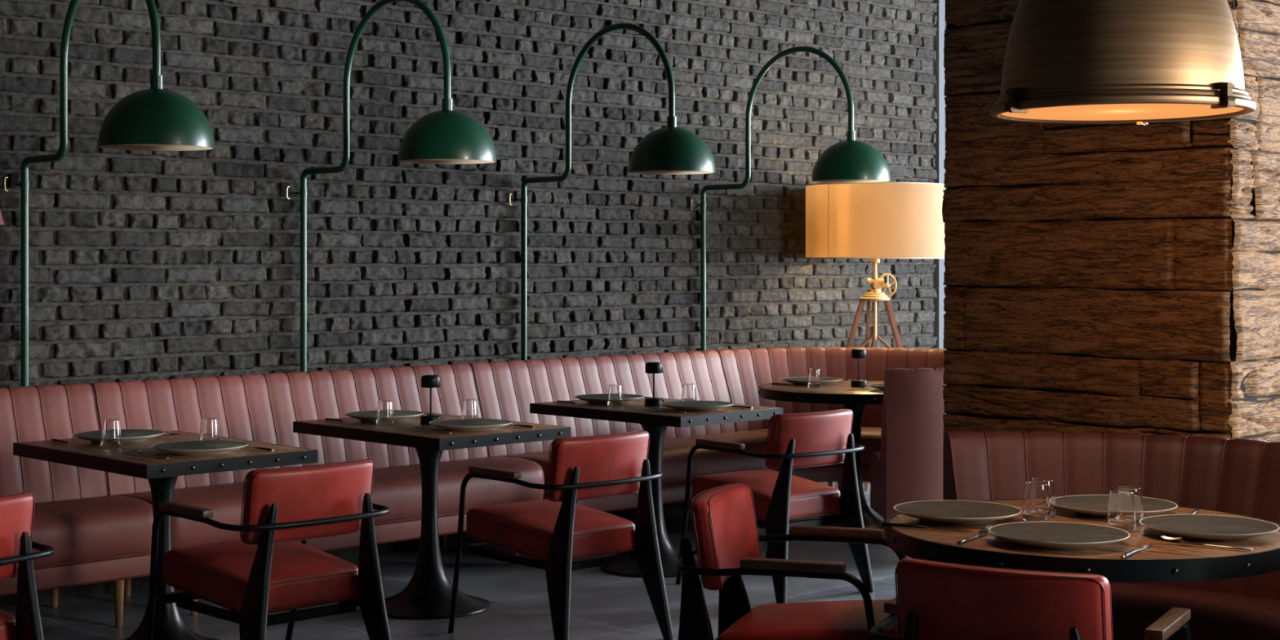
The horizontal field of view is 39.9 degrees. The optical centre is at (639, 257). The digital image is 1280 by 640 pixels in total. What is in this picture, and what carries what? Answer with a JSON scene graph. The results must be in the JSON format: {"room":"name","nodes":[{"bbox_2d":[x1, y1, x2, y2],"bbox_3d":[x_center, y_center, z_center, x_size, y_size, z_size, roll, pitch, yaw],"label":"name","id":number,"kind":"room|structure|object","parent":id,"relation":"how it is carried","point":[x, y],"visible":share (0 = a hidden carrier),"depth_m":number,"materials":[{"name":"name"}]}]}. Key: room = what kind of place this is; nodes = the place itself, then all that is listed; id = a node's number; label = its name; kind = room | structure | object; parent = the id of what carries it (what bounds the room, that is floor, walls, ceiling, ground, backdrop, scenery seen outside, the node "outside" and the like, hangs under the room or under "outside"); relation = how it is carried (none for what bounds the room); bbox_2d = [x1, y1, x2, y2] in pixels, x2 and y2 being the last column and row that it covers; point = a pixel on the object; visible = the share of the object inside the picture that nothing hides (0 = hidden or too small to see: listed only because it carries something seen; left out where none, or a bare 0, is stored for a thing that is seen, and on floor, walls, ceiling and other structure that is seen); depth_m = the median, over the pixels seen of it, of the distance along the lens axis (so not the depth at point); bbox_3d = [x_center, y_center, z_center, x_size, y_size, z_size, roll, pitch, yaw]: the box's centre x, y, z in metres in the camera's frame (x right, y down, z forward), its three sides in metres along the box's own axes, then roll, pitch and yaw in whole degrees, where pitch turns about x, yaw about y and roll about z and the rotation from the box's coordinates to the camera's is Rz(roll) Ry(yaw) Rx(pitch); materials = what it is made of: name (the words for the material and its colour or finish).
{"room":"restaurant","nodes":[
{"label":"restaurant","id":0,"kind":"room"},
{"bbox_2d":[0,483,912,639],"bbox_3d":[2.327,1.490,4.413,15.900,0.120,11.450,0,0,-44],"label":"floor","id":1,"kind":"structure","parent":0,"point":[604,606],"depth_m":7.34,"materials":[{"name":"stone"}]},
{"bbox_2d":[0,492,54,639],"bbox_3d":[-2.021,1.041,4.873,0.680,0.783,0.620,0,0,39],"label":"armchair","id":2,"kind":"object","parent":1,"relation":"on","point":[16,556],"visible":1,"depth_m":4.84,"materials":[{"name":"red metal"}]},
{"bbox_2d":[0,382,153,627],"bbox_3d":[-2.796,0.975,6.418,2.005,0.911,0.644,0,0,-44],"label":"banquette","id":3,"kind":"object","parent":1,"relation":"on","point":[95,536],"visible":0.84,"depth_m":6.87,"materials":[{"name":"leather"}]},
{"bbox_2d":[13,430,317,639],"bbox_3d":[-1.726,1.055,6.372,0.666,0.750,0.998,0,0,-44],"label":"dining table","id":4,"kind":"object","parent":1,"relation":"on","point":[162,474],"visible":0.83,"depth_m":6.27,"materials":[{"name":"brown wood"}]},
{"bbox_2d":[51,438,79,445],"bbox_3d":[-2.100,0.675,6.456,0.014,0.010,0.238,0,0,-42],"label":"table knife","id":5,"kind":"object","parent":4,"relation":"on","point":[52,439],"visible":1,"depth_m":6.47,"materials":[{"name":"silver metal"}]},
{"bbox_2d":[101,419,121,447],"bbox_3d":[-1.906,0.632,6.356,0.071,0.096,0.071,0,0,-44],"label":"water glass","id":6,"kind":"object","parent":4,"relation":"on","point":[111,437],"visible":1,"depth_m":6.33,"materials":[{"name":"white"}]},
{"bbox_2d":[72,429,164,443],"bbox_3d":[-1.940,0.667,6.561,0.329,0.027,0.329,0,0,6],"label":"dinner plate","id":7,"kind":"object","parent":4,"relation":"on","point":[127,435],"visible":0.73,"depth_m":6.52,"materials":[{"name":"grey ceramic"}]},
{"bbox_2d":[131,449,168,458],"bbox_3d":[-1.673,0.670,6.025,0.210,0.017,0.023,0,0,43],"label":"fork","id":8,"kind":"object","parent":4,"relation":"on","point":[135,451],"visible":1,"depth_m":6.05,"materials":[{"name":"silver metal"}]},
{"bbox_2d":[161,432,180,435],"bbox_3d":[-1.818,0.670,6.716,0.210,0.017,0.023,0,0,44],"label":"fork","id":9,"kind":"object","parent":4,"relation":"on","point":[173,433],"visible":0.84,"depth_m":6.67,"materials":[{"name":"silver metal"}]},
{"bbox_2d":[151,440,248,455],"bbox_3d":[-1.537,0.667,6.158,0.329,0.027,0.329,0,0,-44],"label":"dinner plate","id":10,"kind":"object","parent":4,"relation":"on","point":[194,447],"visible":1,"depth_m":6.10,"materials":[{"name":"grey ceramic"}]},
{"bbox_2d":[199,417,219,439],"bbox_3d":[-1.566,0.632,6.409,0.071,0.096,0.071,0,0,-44],"label":"water glass","id":11,"kind":"object","parent":4,"relation":"on","point":[209,430],"visible":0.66,"depth_m":6.38,"materials":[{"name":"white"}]},
{"bbox_2d":[244,446,273,451],"bbox_3d":[-1.369,0.675,6.270,0.014,0.010,0.238,0,0,-42],"label":"table knife","id":12,"kind":"object","parent":4,"relation":"on","point":[260,448],"visible":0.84,"depth_m":6.23,"materials":[{"name":"black metal"}]},
{"bbox_2d":[146,458,391,639],"bbox_3d":[-1.199,1.041,5.712,0.620,0.783,0.680,0,0,-44],"label":"armchair","id":13,"kind":"object","parent":1,"relation":"on","point":[264,572],"visible":1,"depth_m":5.56,"materials":[{"name":"red leather"}]},
{"bbox_2d":[91,363,544,615],"bbox_3d":[-1.360,0.975,7.824,2.005,0.911,0.644,0,0,-44],"label":"banquette","id":14,"kind":"object","parent":1,"relation":"on","point":[256,407],"visible":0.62,"depth_m":7.83,"materials":[{"name":"leather"}]},
{"bbox_2d":[293,411,570,619],"bbox_3d":[-0.861,1.055,7.218,0.666,0.750,0.998,0,0,-44],"label":"dining table","id":15,"kind":"object","parent":1,"relation":"on","point":[428,593],"visible":0.86,"depth_m":7.11,"materials":[{"name":"brown wood"}]},
{"bbox_2d":[324,417,356,423],"bbox_3d":[-1.236,0.675,7.302,0.014,0.010,0.238,0,0,-42],"label":"table knife","id":16,"kind":"object","parent":15,"relation":"on","point":[326,419],"visible":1,"depth_m":7.33,"materials":[{"name":"silver metal"}]},
{"bbox_2d":[344,409,423,422],"bbox_3d":[-1.075,0.667,7.408,0.329,0.027,0.329,0,0,6],"label":"dinner plate","id":17,"kind":"object","parent":15,"relation":"on","point":[398,415],"visible":0.71,"depth_m":7.34,"materials":[{"name":"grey ceramic"}]},
{"bbox_2d":[376,400,393,425],"bbox_3d":[-1.042,0.632,7.203,0.071,0.096,0.071,0,0,-44],"label":"water glass","id":18,"kind":"object","parent":15,"relation":"on","point":[384,415],"visible":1,"depth_m":7.17,"materials":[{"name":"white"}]},
{"bbox_2d":[420,374,442,424],"bbox_3d":[-0.856,0.580,7.230,0.090,0.200,0.085,0,0,-24],"label":"table lamp","id":19,"kind":"object","parent":15,"relation":"on","point":[430,381],"visible":0.94,"depth_m":7.20,"materials":[{"name":"black metal"}]},
{"bbox_2d":[413,426,451,433],"bbox_3d":[-0.809,0.670,6.871,0.210,0.017,0.023,0,0,43],"label":"fork","id":20,"kind":"object","parent":15,"relation":"on","point":[417,427],"visible":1,"depth_m":6.89,"materials":[{"name":"silver metal"}]},
{"bbox_2d":[461,399,478,418],"bbox_3d":[-0.702,0.632,7.256,0.071,0.096,0.071,0,0,-44],"label":"water glass","id":21,"kind":"object","parent":15,"relation":"on","point":[469,408],"visible":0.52,"depth_m":7.23,"materials":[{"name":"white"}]},
{"bbox_2d":[429,418,511,431],"bbox_3d":[-0.673,0.667,7.004,0.329,0.027,0.329,0,0,-44],"label":"dinner plate","id":22,"kind":"object","parent":15,"relation":"on","point":[452,424],"visible":1,"depth_m":6.94,"materials":[{"name":"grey ceramic"}]},
{"bbox_2d":[507,424,534,428],"bbox_3d":[-0.505,0.675,7.117,0.014,0.010,0.238,0,0,-42],"label":"table knife","id":23,"kind":"object","parent":15,"relation":"on","point":[519,425],"visible":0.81,"depth_m":7.07,"materials":[{"name":"silver metal"}]},
{"bbox_2d":[448,430,673,639],"bbox_3d":[-0.305,1.041,6.665,0.620,0.783,0.680,0,0,-43],"label":"armchair","id":24,"kind":"object","parent":1,"relation":"on","point":[556,531],"visible":1,"depth_m":6.51,"materials":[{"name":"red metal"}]},
{"bbox_2d":[469,350,794,512],"bbox_3d":[-0.003,0.975,9.154,1.785,0.911,0.644,0,0,-44],"label":"banquette","id":25,"kind":"object","parent":1,"relation":"on","point":[506,390],"visible":0.5,"depth_m":9.11,"materials":[{"name":"leather"}]},
{"bbox_2d":[529,396,782,577],"bbox_3d":[0.067,1.055,8.128,0.666,0.750,0.998,0,0,-44],"label":"dining table","id":26,"kind":"object","parent":1,"relation":"on","point":[655,422],"visible":0.61,"depth_m":7.99,"materials":[{"name":"brown wood"}]},
{"bbox_2d":[556,400,587,404],"bbox_3d":[-0.307,0.675,8.212,0.014,0.010,0.238,0,0,-42],"label":"table knife","id":27,"kind":"object","parent":26,"relation":"on","point":[557,401],"visible":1,"depth_m":8.24,"materials":[{"name":"silver metal"}]},
{"bbox_2d":[573,393,644,404],"bbox_3d":[-0.146,0.667,8.318,0.329,0.027,0.329,0,0,6],"label":"dinner plate","id":28,"kind":"object","parent":26,"relation":"on","point":[597,397],"visible":0.7,"depth_m":8.25,"materials":[{"name":"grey ceramic"}]},
{"bbox_2d":[607,384,622,406],"bbox_3d":[-0.113,0.632,8.112,0.071,0.096,0.071,0,0,-44],"label":"water glass","id":29,"kind":"object","parent":26,"relation":"on","point":[615,393],"visible":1,"depth_m":8.08,"materials":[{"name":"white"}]},
{"bbox_2d":[644,361,663,406],"bbox_3d":[0.066,0.580,8.118,0.090,0.200,0.085,0,0,-24],"label":"table lamp","id":30,"kind":"object","parent":26,"relation":"on","point":[651,367],"visible":1,"depth_m":8.09,"materials":[{"name":"black metal"}]},
{"bbox_2d":[648,406,685,413],"bbox_3d":[0.120,0.670,7.781,0.210,0.017,0.023,0,0,43],"label":"fork","id":31,"kind":"object","parent":26,"relation":"on","point":[656,408],"visible":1,"depth_m":7.80,"materials":[{"name":"silver metal"}]},
{"bbox_2d":[681,383,696,400],"bbox_3d":[0.227,0.632,8.165,0.071,0.096,0.071,0,0,-44],"label":"water glass","id":32,"kind":"object","parent":26,"relation":"on","point":[688,393],"visible":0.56,"depth_m":8.14,"materials":[{"name":"clear glass"}]},
{"bbox_2d":[660,400,733,411],"bbox_3d":[0.256,0.667,7.914,0.329,0.027,0.329,0,0,-44],"label":"dinner plate","id":33,"kind":"object","parent":26,"relation":"on","point":[688,406],"visible":1,"depth_m":7.84,"materials":[{"name":"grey ceramic"}]},
{"bbox_2d":[729,405,752,408],"bbox_3d":[0.424,0.675,8.027,0.014,0.010,0.238,0,0,-42],"label":"table knife","id":34,"kind":"object","parent":26,"relation":"on","point":[741,406],"visible":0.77,"depth_m":7.98,"materials":[{"name":"silver metal"}]},
{"bbox_2d":[675,408,874,604],"bbox_3d":[0.578,1.041,7.634,0.620,0.783,0.680,0,0,-39],"label":"armchair","id":35,"kind":"object","parent":1,"relation":"on","point":[818,438],"visible":0.85,"depth_m":7.46,"materials":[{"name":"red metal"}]},
{"bbox_2d":[676,483,906,639],"bbox_3d":[0.456,1.041,4.805,0.680,0.783,0.620,0,0,18],"label":"armchair","id":36,"kind":"object","parent":1,"relation":"on","point":[727,539],"visible":0.86,"depth_m":4.70,"materials":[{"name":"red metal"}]},
{"bbox_2d":[758,380,884,528],"bbox_3d":[1.130,1.055,9.280,1.018,0.750,1.018,0,0,41],"label":"round dining table","id":37,"kind":"object","parent":1,"relation":"on","point":[855,399],"visible":0.53,"depth_m":9.15,"materials":[{"name":"brown wood"}]},
{"bbox_2d":[771,382,799,386],"bbox_3d":[0.790,0.675,9.385,0.014,0.010,0.238,0,0,-44],"label":"table knife","id":38,"kind":"object","parent":37,"relation":"on","point":[771,383],"visible":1,"depth_m":9.41,"materials":[{"name":"silver metal"}]},
{"bbox_2d":[781,377,842,385],"bbox_3d":[0.927,0.666,9.515,0.329,0.027,0.329,0,0,-44],"label":"dinner plate","id":39,"kind":"object","parent":37,"relation":"on","point":[796,380],"visible":0.67,"depth_m":9.44,"materials":[{"name":"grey ceramic"}]},
{"bbox_2d":[808,368,821,386],"bbox_3d":[0.921,0.632,9.286,0.071,0.096,0.071,0,0,-44],"label":"water glass","id":40,"kind":"object","parent":37,"relation":"on","point":[815,375],"visible":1,"depth_m":9.26,"materials":[{"name":"clear glass"}]},
{"bbox_2d":[850,348,867,386],"bbox_3d":[1.160,0.580,9.323,0.090,0.200,0.085,0,0,-24],"label":"table lamp","id":41,"kind":"object","parent":37,"relation":"on","point":[858,353],"visible":1,"depth_m":9.29,"materials":[{"name":"black metal"}]},
{"bbox_2d":[859,387,883,391],"bbox_3d":[1.200,0.670,8.915,0.023,0.017,0.210,0,0,-44],"label":"fork","id":42,"kind":"object","parent":37,"relation":"on","point":[868,389],"visible":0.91,"depth_m":8.95,"materials":[{"name":"silver metal"}]},
{"bbox_2d":[868,382,884,391],"bbox_3d":[1.339,0.666,9.052,0.329,0.027,0.329,0,0,-44],"label":"dinner plate","id":43,"kind":"object","parent":37,"relation":"on","point":[880,385],"visible":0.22,"depth_m":9.02,"materials":[{"name":"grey ceramic"}]},
{"bbox_2d":[716,346,946,538],"bbox_3d":[1.428,0.975,9.406,1.399,0.911,2.048,0,0,-23],"label":"booth","id":44,"kind":"object","parent":1,"relation":"on","point":[902,437],"visible":0.41,"depth_m":9.72,"materials":[{"name":"leather"}]},
{"bbox_2d":[804,182,945,490],"bbox_3d":[1.389,0.499,10.423,0.825,1.862,0.825,0,0,-44],"label":"tripod floor lamp","id":45,"kind":"object","parent":1,"relation":"on","point":[875,221],"visible":0.96,"depth_m":10.09,"materials":[{"name":"white fabric"}]},
{"bbox_2d":[867,558,1191,639],"bbox_3d":[0.873,1.041,3.918,0.620,0.783,0.680,0,0,29],"label":"armchair","id":46,"kind":"object","parent":1,"relation":"on","point":[935,600],"visible":1,"depth_m":3.67,"materials":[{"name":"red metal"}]},
{"bbox_2d":[884,498,1279,582],"bbox_3d":[1.132,1.055,4.468,1.018,0.750,1.018,0,0,37],"label":"round dining table","id":47,"kind":"object","parent":1,"relation":"on","point":[1166,560],"visible":0.52,"depth_m":4.10,"materials":[{"name":"brown wood"}]},
{"bbox_2d":[879,522,972,531],"bbox_3d":[0.716,0.675,4.423,0.238,0.010,0.014,0,0,24],"label":"table knife","id":48,"kind":"object","parent":47,"relation":"on","point":[887,524],"visible":1,"depth_m":4.44,"materials":[{"name":"silver metal"}]},
{"bbox_2d":[893,500,1022,524],"bbox_3d":[0.826,0.666,4.588,0.329,0.027,0.329,0,0,21],"label":"dinner plate","id":49,"kind":"object","parent":47,"relation":"on","point":[942,512],"visible":1,"depth_m":4.54,"materials":[{"name":"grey ceramic"}]},
{"bbox_2d":[956,524,993,543],"bbox_3d":[0.813,0.670,4.272,0.023,0.017,0.210,0,0,33],"label":"fork","id":50,"kind":"object","parent":47,"relation":"on","point":[983,531],"visible":0.79,"depth_m":4.30,"materials":[{"name":"silver metal"}]},
{"bbox_2d":[1022,481,1050,521],"bbox_3d":[1.027,0.632,4.568,0.071,0.096,0.071,0,0,-44],"label":"water glass","id":51,"kind":"object","parent":47,"relation":"on","point":[1036,502],"visible":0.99,"depth_m":4.54,"materials":[{"name":"clear glass"}]},
{"bbox_2d":[1031,478,1056,516],"bbox_3d":[1.061,0.632,4.650,0.071,0.096,0.071,0,0,-44],"label":"water glass","id":52,"kind":"object","parent":47,"relation":"on","point":[1050,482],"visible":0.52,"depth_m":4.63,"materials":[{"name":"clear glass"}]},
{"bbox_2d":[988,521,1129,549],"bbox_3d":[0.999,0.666,4.204,0.329,0.027,0.329,0,0,-29],"label":"dinner plate","id":53,"kind":"object","parent":47,"relation":"on","point":[1042,535],"visible":1,"depth_m":4.16,"materials":[{"name":"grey ceramic"}]},
{"bbox_2d":[1055,494,1177,517],"bbox_3d":[1.262,0.666,4.700,0.329,0.027,0.329,0,0,5],"label":"dinner plate","id":54,"kind":"object","parent":47,"relation":"on","point":[1093,505],"visible":0.64,"depth_m":4.67,"materials":[{"name":"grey ceramic"}]},
{"bbox_2d":[1106,490,1136,531],"bbox_3d":[1.202,0.632,4.404,0.071,0.096,0.071,0,0,-44],"label":"water glass","id":55,"kind":"object","parent":47,"relation":"on","point":[1121,513],"visible":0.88,"depth_m":4.38,"materials":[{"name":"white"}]},
{"bbox_2d":[1117,485,1143,526],"bbox_3d":[1.246,0.632,4.488,0.071,0.096,0.071,0,0,-44],"label":"water glass","id":56,"kind":"object","parent":47,"relation":"on","point":[1136,491],"visible":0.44,"depth_m":4.46,"materials":[{"name":"clear glass"}]},
{"bbox_2d":[1120,543,1153,559],"bbox_3d":[1.149,0.675,4.074,0.014,0.010,0.238,0,0,32],"label":"table knife","id":57,"kind":"object","parent":47,"relation":"on","point":[1132,552],"visible":1,"depth_m":4.04,"materials":[{"name":"silver metal"}]},
{"bbox_2d":[1182,509,1199,514],"bbox_3d":[1.447,0.670,4.631,0.023,0.017,0.210,0,0,27],"label":"fork","id":58,"kind":"object","parent":47,"relation":"on","point":[1196,510],"visible":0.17,"depth_m":4.67,"materials":[{"name":"silver metal"}]},
{"bbox_2d":[1160,535,1252,551],"bbox_3d":[1.331,0.670,4.141,0.210,0.017,0.023,0,0,34],"label":"fork","id":59,"kind":"object","parent":47,"relation":"on","point":[1162,536],"visible":1,"depth_m":4.15,"materials":[{"name":"silver metal"}]},
{"bbox_2d":[1138,514,1279,541],"bbox_3d":[1.396,0.666,4.327,0.329,0.027,0.329,0,0,36],"label":"dinner plate","id":60,"kind":"object","parent":47,"relation":"on","point":[1207,527],"visible":0.98,"depth_m":4.29,"materials":[{"name":"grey ceramic"}]},
{"bbox_2d":[942,431,1279,639],"bbox_3d":[1.651,0.985,4.734,0.941,0.891,2.027,0,0,-29],"label":"booth","id":61,"kind":"object","parent":1,"relation":"on","point":[1235,476],"visible":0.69,"depth_m":5.28,"materials":[{"name":"leather"}]},
{"bbox_2d":[0,0,946,608],"bbox_3d":[-1.560,-0.420,8.382,15.500,3.700,0.340,0,0,-44],"label":"wall","id":62,"kind":"structure","parent":0,"point":[144,265],"depth_m":8.71,"materials":[{"name":"grey brick"}]},
{"bbox_2d":[19,0,79,386],"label":"lamp","id":63,"kind":"object","parent":62,"relation":"attached to","point":[24,182],"depth_m":7.18,"materials":[{"name":"green metal"}]},
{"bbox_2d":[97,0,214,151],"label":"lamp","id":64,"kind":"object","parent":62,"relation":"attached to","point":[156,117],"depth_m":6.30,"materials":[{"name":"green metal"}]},
{"bbox_2d":[286,0,496,372],"bbox_3d":[-1.123,0.135,7.693,0.410,2.550,1.319,0,0,-44],"label":"lamp","id":65,"kind":"object","parent":62,"relation":"attached to","point":[446,135],"visible":1,"depth_m":7.35,"materials":[{"name":"green metal"}]},
{"bbox_2d":[509,22,715,359],"bbox_3d":[-0.168,0.135,8.629,0.410,2.550,1.319,0,0,-44],"label":"lamp","id":66,"kind":"object","parent":62,"relation":"attached to","point":[671,149],"visible":0.99,"depth_m":8.29,"materials":[{"name":"green metal"}]},
{"bbox_2d":[690,46,890,351],"bbox_3d":[0.788,0.135,9.565,0.410,2.550,1.319,0,0,-44],"label":"lamp","id":67,"kind":"object","parent":62,"relation":"attached to","point":[851,160],"visible":0.99,"depth_m":9.23,"materials":[{"name":"green metal"}]},
{"bbox_2d":[934,0,945,349],"bbox_3d":[1.976,-0.420,11.656,0.065,3.700,0.050,0,0,-44],"label":"trim","id":68,"kind":"structure","parent":62,"relation":"attached to","point":[940,144],"depth_m":11.63,"materials":[{"name":"grey metal"}]},
{"bbox_2d":[942,0,1279,444],"bbox_3d":[1.983,-0.420,6.306,1.544,3.700,1.112,0,0,-44],"label":"pillar","id":69,"kind":"structure","parent":0,"point":[1112,277],"depth_m":5.70,"materials":[{"name":"brown wood"}]},
{"bbox_3d":[2.327,-2.345,4.413,15.900,0.150,11.450,0,0,-44],"label":"ceiling","id":70,"kind":"structure","parent":0,"visible":0},
{"bbox_2d":[0,210,4,225],"bbox_3d":[-2.123,-1.185,5.298,0.400,2.169,0.400,0,0,-44],"label":"pendant lamp","id":71,"kind":"object","parent":70,"relation":"hanging from","point":[2,223],"visible":1,"depth_m":5.33,"materials":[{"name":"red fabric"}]},
{"bbox_2d":[989,0,1256,125],"bbox_3d":[1.233,-1.315,4.501,0.660,1.908,0.671,0,0,-44],"label":"dome pendant lamp","id":72,"kind":"object","parent":70,"relation":"hanging from","point":[1140,62],"visible":1,"depth_m":4.26,"materials":[{"name":"brown metal"}]},
{"bbox_2d":[1000,103,1244,120],"bbox_3d":[1.228,-0.377,4.506,0.607,0.005,0.607,0,0,-42],"label":"diffuser","id":73,"kind":"object","parent":72,"relation":"attached to","point":[1020,112],"depth_m":4.53,"materials":[{"name":"white"}]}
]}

